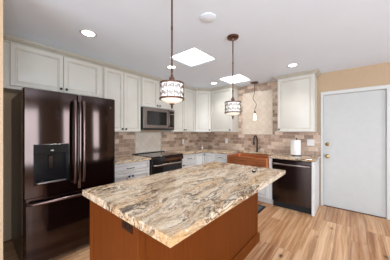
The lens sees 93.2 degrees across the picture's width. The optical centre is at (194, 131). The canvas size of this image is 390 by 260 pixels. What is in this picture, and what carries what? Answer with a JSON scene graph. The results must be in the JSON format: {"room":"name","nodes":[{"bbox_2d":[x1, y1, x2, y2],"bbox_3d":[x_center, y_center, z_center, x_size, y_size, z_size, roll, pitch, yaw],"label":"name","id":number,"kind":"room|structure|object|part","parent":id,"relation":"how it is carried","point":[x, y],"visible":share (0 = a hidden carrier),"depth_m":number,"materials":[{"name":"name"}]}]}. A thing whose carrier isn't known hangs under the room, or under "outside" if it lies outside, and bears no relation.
{"room":"kitchen","nodes":[
{"label":"kitchen","id":0,"kind":"room"},
{"bbox_2d":[0,0,2,259],"bbox_3d":[-1.946,0.137,1.724,1.397,2.446,0.121,0,0,40],"label":"wall","id":1,"kind":"structure","parent":0,"point":[1,1],"depth_m":1.31,"materials":[{"name":"beige paint"}]},
{"bbox_2d":[3,92,162,240],"bbox_3d":[-2.329,0.137,2.445,0.120,2.446,7.529,0,0,40],"label":"wall","id":2,"kind":"structure","parent":0,"point":[7,97],"depth_m":2.32,"materials":[{"name":"beige paint"}]},
{"bbox_2d":[3,41,102,97],"bbox_3d":[-1.918,-0.760,2.536,0.366,0.531,1.150,0,0,40],"label":"upper cabinet","id":3,"kind":"object","parent":2,"relation":"attached to","point":[23,66],"visible":0.98,"depth_m":2.35,"materials":[{"name":"beige paint"}]},
{"bbox_3d":[-1.941,-0.773,2.292,0.020,0.482,0.505,0,0,40],"label":"door","id":4,"kind":"part","parent":3,"relation":"part of","materials":[{"name":"beige paint"}]},
{"bbox_3d":[-1.623,-0.773,2.668,0.020,0.482,0.469,0,0,40],"label":"door","id":5,"kind":"part","parent":3,"relation":"part of","materials":[{"name":"beige paint"}]},
{"bbox_2d":[103,67,140,131],"bbox_3d":[-1.325,-0.512,3.237,0.366,1.028,0.678,0,0,40],"label":"upper cabinet","id":6,"kind":"object","parent":2,"relation":"attached to","point":[124,88],"visible":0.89,"depth_m":3.15,"materials":[{"name":"beige paint"}]},
{"bbox_3d":[-1.325,-0.512,3.020,0.020,1.004,0.324,0,0,40],"label":"door","id":7,"kind":"part","parent":6,"relation":"part of","materials":[{"name":"beige paint"}]},
{"bbox_3d":[-1.111,-0.512,3.273,0.020,1.004,0.324,0,0,40],"label":"door","id":8,"kind":"part","parent":6,"relation":"part of","materials":[{"name":"beige paint"}]},
{"bbox_2d":[135,132,160,152],"bbox_3d":[-0.983,0.217,3.921,0.010,0.425,0.650,0,0,40],"label":"tile panel","id":9,"kind":"object","parent":2,"relation":"attached to","point":[144,141],"visible":0.99,"depth_m":3.90,"materials":[{"name":"beige tile"}]},
{"bbox_2d":[141,77,171,109],"bbox_3d":[-0.854,-0.748,3.795,0.366,0.556,0.773,0,0,40],"label":"upper cabinet","id":10,"kind":"object","parent":2,"relation":"attached to","point":[150,89],"visible":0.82,"depth_m":3.58,"materials":[{"name":"beige paint"}]},
{"bbox_3d":[-0.867,-0.748,3.562,0.020,0.532,0.366,0,0,40],"label":"door","id":11,"kind":"part","parent":10,"relation":"part of","materials":[{"name":"beige paint"}]},
{"bbox_2d":[141,107,173,129],"bbox_3d":[-0.820,-0.253,3.767,0.455,0.425,0.769,0,0,40],"label":"microwave","id":12,"kind":"object","parent":10,"relation":"attached to","point":[151,118],"visible":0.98,"depth_m":3.59,"materials":[{"name":"silver plastic"}]},
{"bbox_3d":[-0.626,-0.748,3.847,0.020,0.532,0.366,0,0,40],"label":"door","id":13,"kind":"part","parent":10,"relation":"part of","materials":[{"name":"beige paint"}]},
{"bbox_2d":[115,132,199,155],"bbox_3d":[-0.801,0.232,4.152,0.010,0.457,2.929,0,0,40],"label":"backsplash","id":14,"kind":"structure","parent":2,"relation":"attached to","point":[124,141],"depth_m":4.30,"materials":[{"name":"tile"}]},
{"bbox_2d":[163,88,194,131],"bbox_3d":[-0.350,-0.512,4.392,0.366,1.028,0.779,0,0,40],"label":"upper cabinet","id":15,"kind":"object","parent":2,"relation":"attached to","point":[184,111],"visible":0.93,"depth_m":4.31,"materials":[{"name":"beige paint"}]},
{"bbox_3d":[-0.366,-0.512,4.155,0.020,1.004,0.358,0,0,40],"label":"door","id":16,"kind":"part","parent":15,"relation":"part of","materials":[{"name":"beige paint"}]},
{"bbox_3d":[-0.127,-0.512,4.438,0.020,1.004,0.370,0,0,40],"label":"door","id":17,"kind":"part","parent":15,"relation":"part of","materials":[{"name":"beige paint"}]},
{"bbox_2d":[195,91,210,131],"bbox_3d":[0.189,-0.512,4.839,0.611,1.028,0.598,0,0,40],"label":"upper cabinet","id":18,"kind":"object","parent":2,"relation":"attached to","point":[202,98],"visible":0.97,"depth_m":4.61,"materials":[{"name":"beige paint"}]},
{"bbox_2d":[3,0,389,87],"bbox_3d":[0.026,-1.131,0.455,6.287,0.111,7.769,0,0,40],"label":"ceiling","id":19,"kind":"structure","parent":0,"point":[324,35],"depth_m":2.03,"materials":[{"name":"paint"}]},
{"bbox_2d":[79,29,96,36],"bbox_3d":[-1.170,-1.082,2.023,0.170,0.008,0.170,0,0,40],"label":"recessed light","id":20,"kind":"object","parent":19,"relation":"in","point":[86,32],"visible":1,"depth_m":2.02,"materials":[{"name":"white paint"}]},
{"bbox_2d":[159,0,183,108],"bbox_3d":[-0.175,-0.629,1.395,0.190,0.912,0.190,0,0,40],"label":"pendant light","id":21,"kind":"object","parent":19,"relation":"hanging from","point":[172,90],"visible":1,"depth_m":1.34,"materials":[{"name":"brown metal"}]},
{"bbox_3d":[-0.175,-0.736,1.395,0.017,0.611,0.017,0,0,40],"label":"rod","id":22,"kind":"part","parent":21,"relation":"part of","materials":[{"name":"brown metal"}]},
{"bbox_3d":[-0.175,-0.309,1.395,0.170,0.114,0.170,0,0,40],"label":"lamp shade","id":23,"kind":"part","parent":21,"relation":"part of","materials":[{"name":"white glass"}]},
{"bbox_2d":[161,98,182,103],"bbox_3d":[-0.175,-0.231,1.395,0.164,0.031,0.164,0,0,40],"label":"diffuser","id":24,"kind":"object","parent":21,"relation":"attached to","point":[168,100],"depth_m":1.35,"materials":[{"name":"white glass"}]},
{"bbox_2d":[169,48,214,66],"bbox_3d":[-0.032,-1.113,2.724,0.495,0.047,0.500,0,0,40],"label":"skylight","id":25,"kind":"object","parent":19,"relation":"attached to","point":[192,57],"depth_m":2.75,"materials":[{"name":"white glass"}]},
{"bbox_2d":[224,34,240,118],"bbox_3d":[0.432,-0.614,2.104,0.190,0.942,0.190,0,0,40],"label":"pendant light","id":26,"kind":"object","parent":19,"relation":"hanging from","point":[232,108],"visible":1,"depth_m":2.06,"materials":[{"name":"brown metal"}]},
{"bbox_3d":[0.432,-0.722,2.104,0.017,0.639,0.017,0,0,40],"label":"rod","id":27,"kind":"part","parent":26,"relation":"part of","materials":[{"name":"brown metal"}]},
{"bbox_3d":[0.432,-0.280,2.104,0.170,0.116,0.170,0,0,40],"label":"lamp shade","id":28,"kind":"part","parent":26,"relation":"part of","materials":[{"name":"white glass"}]},
{"bbox_2d":[226,112,239,115],"bbox_3d":[0.432,-0.201,2.104,0.164,0.031,0.164,0,0,40],"label":"diffuser","id":29,"kind":"object","parent":26,"relation":"attached to","point":[228,113],"depth_m":2.05,"materials":[{"name":"white glass"}]},
{"bbox_2d":[220,74,249,83],"bbox_3d":[0.833,-1.113,3.833,0.485,0.047,0.520,0,0,40],"label":"skylight","id":30,"kind":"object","parent":19,"relation":"attached to","point":[237,78],"depth_m":3.91,"materials":[{"name":"white glass"}]},
{"bbox_2d":[250,81,257,119],"bbox_3d":[1.302,-0.671,4.045,0.170,0.830,0.170,0,0,40],"label":"pendant light","id":31,"kind":"object","parent":19,"relation":"hanging from","point":[254,82],"visible":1,"depth_m":4.02,"materials":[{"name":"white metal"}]},
{"bbox_2d":[287,63,297,66],"bbox_3d":[1.582,-1.082,2.991,0.170,0.008,0.170,0,0,40],"label":"recessed light","id":32,"kind":"object","parent":19,"relation":"in","point":[291,64],"visible":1,"depth_m":2.98,"materials":[{"name":"white paint"}]},
{"bbox_2d":[3,201,389,259],"bbox_3d":[0.026,1.400,0.455,6.287,0.080,7.769,0,0,40],"label":"floor","id":33,"kind":"structure","parent":0,"point":[332,233],"depth_m":2.33,"materials":[{"name":"brown wood"}]},
{"bbox_2d":[11,87,114,259],"bbox_3d":[-1.650,0.465,2.350,0.980,1.790,0.897,0,0,40],"label":"refrigerator","id":34,"kind":"object","parent":33,"relation":"on","point":[63,144],"visible":0.96,"depth_m":1.97,"materials":[{"name":"paint"}]},
{"bbox_3d":[-1.507,0.112,1.944,0.089,1.067,0.462,0,0,40],"label":"door","id":35,"kind":"part","parent":34,"relation":"part of","materials":[{"name":"black metal"}]},
{"bbox_3d":[-1.310,0.700,2.062,0.088,0.031,0.864,0,0,40],"label":"handle","id":36,"kind":"part","parent":34,"relation":"part of","materials":[{"name":"metal"}]},
{"bbox_3d":[-1.366,0.978,2.110,0.089,0.654,0.897,0,0,40],"label":"freezer drawer","id":37,"kind":"part","parent":34,"relation":"part of","materials":[{"name":"black metal"}]},
{"bbox_3d":[-1.327,0.107,2.038,0.080,0.937,0.033,0,0,40],"label":"handle","id":38,"kind":"part","parent":34,"relation":"part of","materials":[{"name":"metal"}]},
{"bbox_3d":[-1.271,0.107,2.104,0.080,0.937,0.033,0,0,40],"label":"handle","id":39,"kind":"part","parent":34,"relation":"part of","materials":[{"name":"metal"}]},
{"bbox_3d":[-1.216,0.112,2.288,0.089,1.067,0.431,0,0,40],"label":"door","id":40,"kind":"part","parent":34,"relation":"part of","materials":[{"name":"black metal"}]},
{"bbox_2d":[115,160,148,182],"bbox_3d":[-1.246,0.922,3.116,0.644,0.876,0.750,0,0,40],"label":"base cabinet","id":41,"kind":"object","parent":33,"relation":"on","point":[126,171],"visible":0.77,"depth_m":2.95,"materials":[{"name":"paint"}]},
{"bbox_3d":[-1.153,0.953,2.798,0.020,0.585,0.361,0,0,40],"label":"door","id":42,"kind":"part","parent":41,"relation":"part of","materials":[{"name":"paint"}]},
{"bbox_3d":[-1.035,0.573,2.938,0.020,0.145,0.728,0,0,40],"label":"drawer","id":43,"kind":"part","parent":41,"relation":"part of","materials":[{"name":"paint"}]},
{"bbox_2d":[115,155,150,164],"bbox_3d":[-1.252,0.465,3.119,0.634,0.037,0.764,0,0,40],"label":"countertop","id":44,"kind":"structure","parent":41,"relation":"on","point":[126,158],"depth_m":3.09,"materials":[{"name":"stone"}]},
{"bbox_3d":[-0.916,0.953,3.078,0.020,0.585,0.361,0,0,40],"label":"door","id":45,"kind":"part","parent":41,"relation":"part of","materials":[{"name":"paint"}]},
{"bbox_2d":[132,151,182,174],"bbox_3d":[-0.723,0.893,3.687,0.686,0.934,0.770,0,0,40],"label":"range","id":46,"kind":"object","parent":33,"relation":"on","point":[161,161],"visible":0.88,"depth_m":3.48,"materials":[{"name":"black metal"}]},
{"bbox_3d":[-0.957,0.440,3.884,0.070,0.028,0.770,0,0,40],"label":"trim","id":47,"kind":"part","parent":46,"relation":"part of","materials":[{"name":"black plastic"}]},
{"bbox_2d":[135,151,182,157],"bbox_3d":[-0.712,0.446,3.677,0.570,0.017,0.770,0,0,40],"label":"cooktop","id":48,"kind":"object","parent":46,"relation":"in","point":[158,154],"depth_m":3.58,"materials":[{"name":"black glass"}]},
{"bbox_3d":[-0.527,0.838,3.521,0.040,0.555,0.764,0,0,40],"label":"oven door","id":49,"kind":"part","parent":46,"relation":"part of","materials":[{"name":"black metal"}]},
{"bbox_3d":[-0.514,0.505,3.510,0.073,0.100,0.768,0,0,40],"label":"control panel","id":50,"kind":"part","parent":46,"relation":"part of","materials":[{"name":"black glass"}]},
{"bbox_3d":[-0.487,0.598,3.487,0.069,0.027,0.717,0,0,40],"label":"handle","id":51,"kind":"part","parent":46,"relation":"part of","materials":[{"name":"metal"}]},
{"bbox_2d":[90,192,259,259],"bbox_3d":[-0.017,0.927,1.867,0.698,0.866,1.733,0,0,40],"label":"kitchen island","id":52,"kind":"object","parent":33,"relation":"on","point":[233,235],"visible":0.4,"depth_m":1.39,"materials":[{"name":"brown wood"}]},
{"bbox_3d":[-0.784,0.926,1.435,0.050,0.864,0.050,0,0,40],"label":"corner post","id":53,"kind":"part","parent":52,"relation":"part of","materials":[{"name":"brown wood"}]},
{"bbox_2d":[122,219,132,233],"bbox_3d":[-0.398,0.543,1.078,0.118,0.075,0.009,0,0,40],"label":"outlet","id":54,"kind":"object","parent":52,"relation":"attached to","point":[128,227],"visible":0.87,"depth_m":1.07,"materials":[{"name":"brown plastic"}]},
{"bbox_3d":[-0.314,0.926,1.038,0.050,0.864,0.050,0,0,40],"label":"corner post","id":55,"kind":"part","parent":52,"relation":"part of","materials":[{"name":"brown wood"}]},
{"bbox_2d":[82,161,284,247],"bbox_3d":[0.092,0.470,1.786,1.003,0.047,1.795,0,0,40],"label":"island countertop","id":56,"kind":"structure","parent":52,"relation":"on","point":[169,207],"depth_m":1.29,"materials":[{"name":"stone"}]},
{"bbox_3d":[-0.017,1.304,1.867,0.698,0.109,1.733,0,0,40],"label":"moulding","id":57,"kind":"part","parent":52,"relation":"part of","materials":[{"name":"brown wood"}]},
{"bbox_3d":[0.751,0.926,2.298,0.050,0.864,0.050,0,0,40],"label":"corner post","id":58,"kind":"part","parent":52,"relation":"part of","materials":[{"name":"brown wood"}]},
{"bbox_2d":[182,154,195,167],"bbox_3d":[-0.342,0.922,4.185,0.644,0.876,0.466,0,0,40],"label":"base cabinet","id":59,"kind":"object","parent":33,"relation":"on","point":[188,160],"visible":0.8,"depth_m":3.99,"materials":[{"name":"paint"}]},
{"bbox_3d":[-0.131,0.573,4.007,0.020,0.145,0.444,0,0,40],"label":"drawer","id":60,"kind":"part","parent":59,"relation":"part of","materials":[{"name":"paint"}]},
{"bbox_3d":[-0.131,0.953,4.007,0.020,0.585,0.444,0,0,40],"label":"door","id":61,"kind":"part","parent":59,"relation":"part of","materials":[{"name":"paint"}]},
{"bbox_2d":[195,152,214,164],"bbox_3d":[0.199,0.922,4.629,0.899,0.876,0.906,0,0,40],"label":"base cabinet","id":62,"kind":"object","parent":33,"relation":"on","point":[201,158],"visible":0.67,"depth_m":4.30,"materials":[{"name":"paint"}]},
{"bbox_3d":[0.118,0.873,4.302,0.020,0.745,0.286,0,0,40],"label":"door","id":63,"kind":"part","parent":62,"relation":"part of","materials":[{"name":"paint"}]},
{"bbox_3d":[0.336,0.873,4.323,0.279,0.745,0.020,0,0,40],"label":"door","id":64,"kind":"part","parent":62,"relation":"part of","materials":[{"name":"paint"}]},
{"bbox_2d":[166,148,320,161],"bbox_3d":[0.796,0.465,3.819,2.859,0.037,1.376,0,0,40],"label":"countertop","id":65,"kind":"structure","parent":62,"relation":"on","point":[310,158],"depth_m":4.00,"materials":[{"name":"stone"}]},
{"bbox_2d":[227,153,269,167],"bbox_3d":[1.177,0.615,3.864,0.846,0.246,0.543,0,0,40],"label":"sink","id":66,"kind":"object","parent":65,"relation":"in","point":[256,160],"visible":0.63,"depth_m":3.70,"materials":[{"name":"orange metal"}]},
{"bbox_2d":[253,135,260,151],"bbox_3d":[1.356,0.258,4.035,0.122,0.375,0.233,0,0,40],"label":"faucet","id":67,"kind":"object","parent":65,"relation":"on","point":[257,148],"visible":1,"depth_m":4.10,"materials":[{"name":"brown metal"}]},
{"bbox_3d":[1.330,0.208,4.053,0.031,0.276,0.211,0,0,40],"label":"spout","id":68,"kind":"part","parent":67,"relation":"part of","materials":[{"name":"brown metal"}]},
{"bbox_2d":[215,152,239,162],"bbox_3d":[0.763,0.922,4.323,0.353,0.876,0.644,0,0,40],"label":"base cabinet","id":69,"kind":"object","parent":33,"relation":"on","point":[218,157],"visible":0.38,"depth_m":4.11,"materials":[{"name":"paint"}]},
{"bbox_3d":[0.584,0.573,4.113,0.328,0.145,0.020,0,0,40],"label":"drawer","id":70,"kind":"part","parent":69,"relation":"part of","materials":[{"name":"paint"}]},
{"bbox_2d":[258,204,265,213],"bbox_3d":[0.805,1.354,3.431,0.860,0.012,0.480,0,0,40],"label":"floor mat","id":71,"kind":"object","parent":33,"relation":"on","point":[260,207],"visible":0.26,"depth_m":3.25,"materials":[{"name":"grey fabric"}]},
{"bbox_2d":[258,158,272,203],"bbox_3d":[1.252,0.922,3.912,0.916,0.876,0.642,0,0,40],"label":"base cabinet","id":72,"kind":"object","parent":33,"relation":"on","point":[265,194],"visible":0.04,"depth_m":3.48,"materials":[{"name":"paint"}]},
{"bbox_3d":[1.215,1.002,3.580,0.410,0.485,0.020,0,0,40],"label":"door","id":73,"kind":"part","parent":72,"relation":"part of","materials":[{"name":"paint"}]},
{"bbox_2d":[272,158,311,213],"bbox_3d":[1.822,0.923,3.392,0.607,0.873,0.684,0,0,40],"label":"dishwasher","id":74,"kind":"object","parent":33,"relation":"on","point":[293,190],"visible":0.94,"depth_m":3.15,"materials":[{"name":"black metal"}]},
{"bbox_3d":[1.628,0.570,3.162,0.607,0.030,0.082,0,0,40],"label":"handle","id":75,"kind":"part","parent":74,"relation":"part of","materials":[{"name":"metal"}]},
{"bbox_2d":[312,160,318,215],"bbox_3d":[2.102,0.922,3.209,0.040,0.876,0.608,0,0,40],"label":"end panel","id":76,"kind":"object","parent":33,"relation":"on","point":[315,165],"visible":0.76,"depth_m":3.05,"materials":[{"name":"paint"}]},
{"bbox_2d":[238,62,389,204],"bbox_3d":[2.495,0.137,3.376,6.287,2.446,0.120,0,0,40],"label":"wall","id":77,"kind":"structure","parent":0,"point":[376,74],"depth_m":3.17,"materials":[{"name":"beige paint"}]},
{"bbox_2d":[211,88,237,131],"bbox_3d":[0.715,-0.512,4.546,0.594,1.028,0.366,0,0,40],"label":"upper cabinet","id":78,"kind":"object","parent":77,"relation":"attached to","point":[220,121],"visible":0.92,"depth_m":4.42,"materials":[{"name":"beige paint"}]},
{"bbox_2d":[3,33,240,91],"bbox_3d":[-0.543,-1.050,3.235,0.938,0.069,3.996,0,0,40],"label":"trim","id":79,"kind":"structure","parent":78,"relation":"attached to","point":[6,38],"depth_m":2.68,"materials":[{"name":"white wood"}]},
{"bbox_2d":[243,89,272,133],"bbox_3d":[1.408,-0.430,4.195,0.695,0.970,0.012,0,0,40],"label":"tile panel","id":80,"kind":"object","parent":77,"relation":"attached to","point":[263,124],"visible":1,"depth_m":4.17,"materials":[{"name":"beige tile"}]},
{"bbox_2d":[200,81,320,155],"bbox_3d":[1.239,-0.312,4.352,2.869,1.544,0.010,0,0,40],"label":"backsplash","id":81,"kind":"structure","parent":77,"relation":"attached to","point":[277,142],"depth_m":4.09,"materials":[{"name":"tile"}]},
{"bbox_2d":[277,74,316,131],"bbox_3d":[1.936,-0.512,3.514,0.620,1.028,0.366,0,0,40],"label":"upper cabinet","id":82,"kind":"object","parent":77,"relation":"attached to","point":[296,96],"visible":1,"depth_m":3.37,"materials":[{"name":"beige paint"}]},
{"bbox_2d":[274,68,320,79],"bbox_3d":[1.939,-1.050,3.517,0.734,0.069,0.380,0,0,40],"label":"trim","id":83,"kind":"structure","parent":82,"relation":"attached to","point":[316,71],"depth_m":3.35,"materials":[{"name":"white wood"}]},
{"bbox_2d":[307,140,313,145],"bbox_3d":[2.209,0.205,3.520,0.120,0.118,0.009,0,0,40],"label":"switch plate","id":84,"kind":"object","parent":77,"relation":"attached to","point":[309,142],"visible":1,"depth_m":3.52,"materials":[{"name":"white plastic"}]},
{"bbox_2d":[323,88,386,218],"bbox_3d":[2.703,0.333,3.167,0.849,2.055,0.170,0,0,40],"label":"door","id":85,"kind":"structure","parent":77,"relation":"in","point":[354,123],"depth_m":3.13,"materials":[{"name":"white paint"}]},
{"bbox_2d":[321,84,389,219],"bbox_3d":[2.681,0.312,3.129,0.910,2.095,0.014,0,0,40],"label":"trim","id":86,"kind":"structure","parent":77,"relation":"attached to","point":[388,85],"depth_m":2.90,"materials":[{"name":"paint"}]},
{"bbox_3d":[1.911,0.279,3.470,0.164,0.333,0.164,0,0,40],"label":"paper towel holder","id":87,"kind":"object","parent":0,"visible":0},
{"bbox_2d":[291,140,300,154],"bbox_3d":[1.910,0.291,3.470,0.146,0.278,0.144,0,0,-13],"label":"paper towel roll","id":88,"kind":"object","parent":87,"relation":"on","point":[295,144],"visible":1,"depth_m":3.41,"materials":[{"name":"white paper"}]}
]}

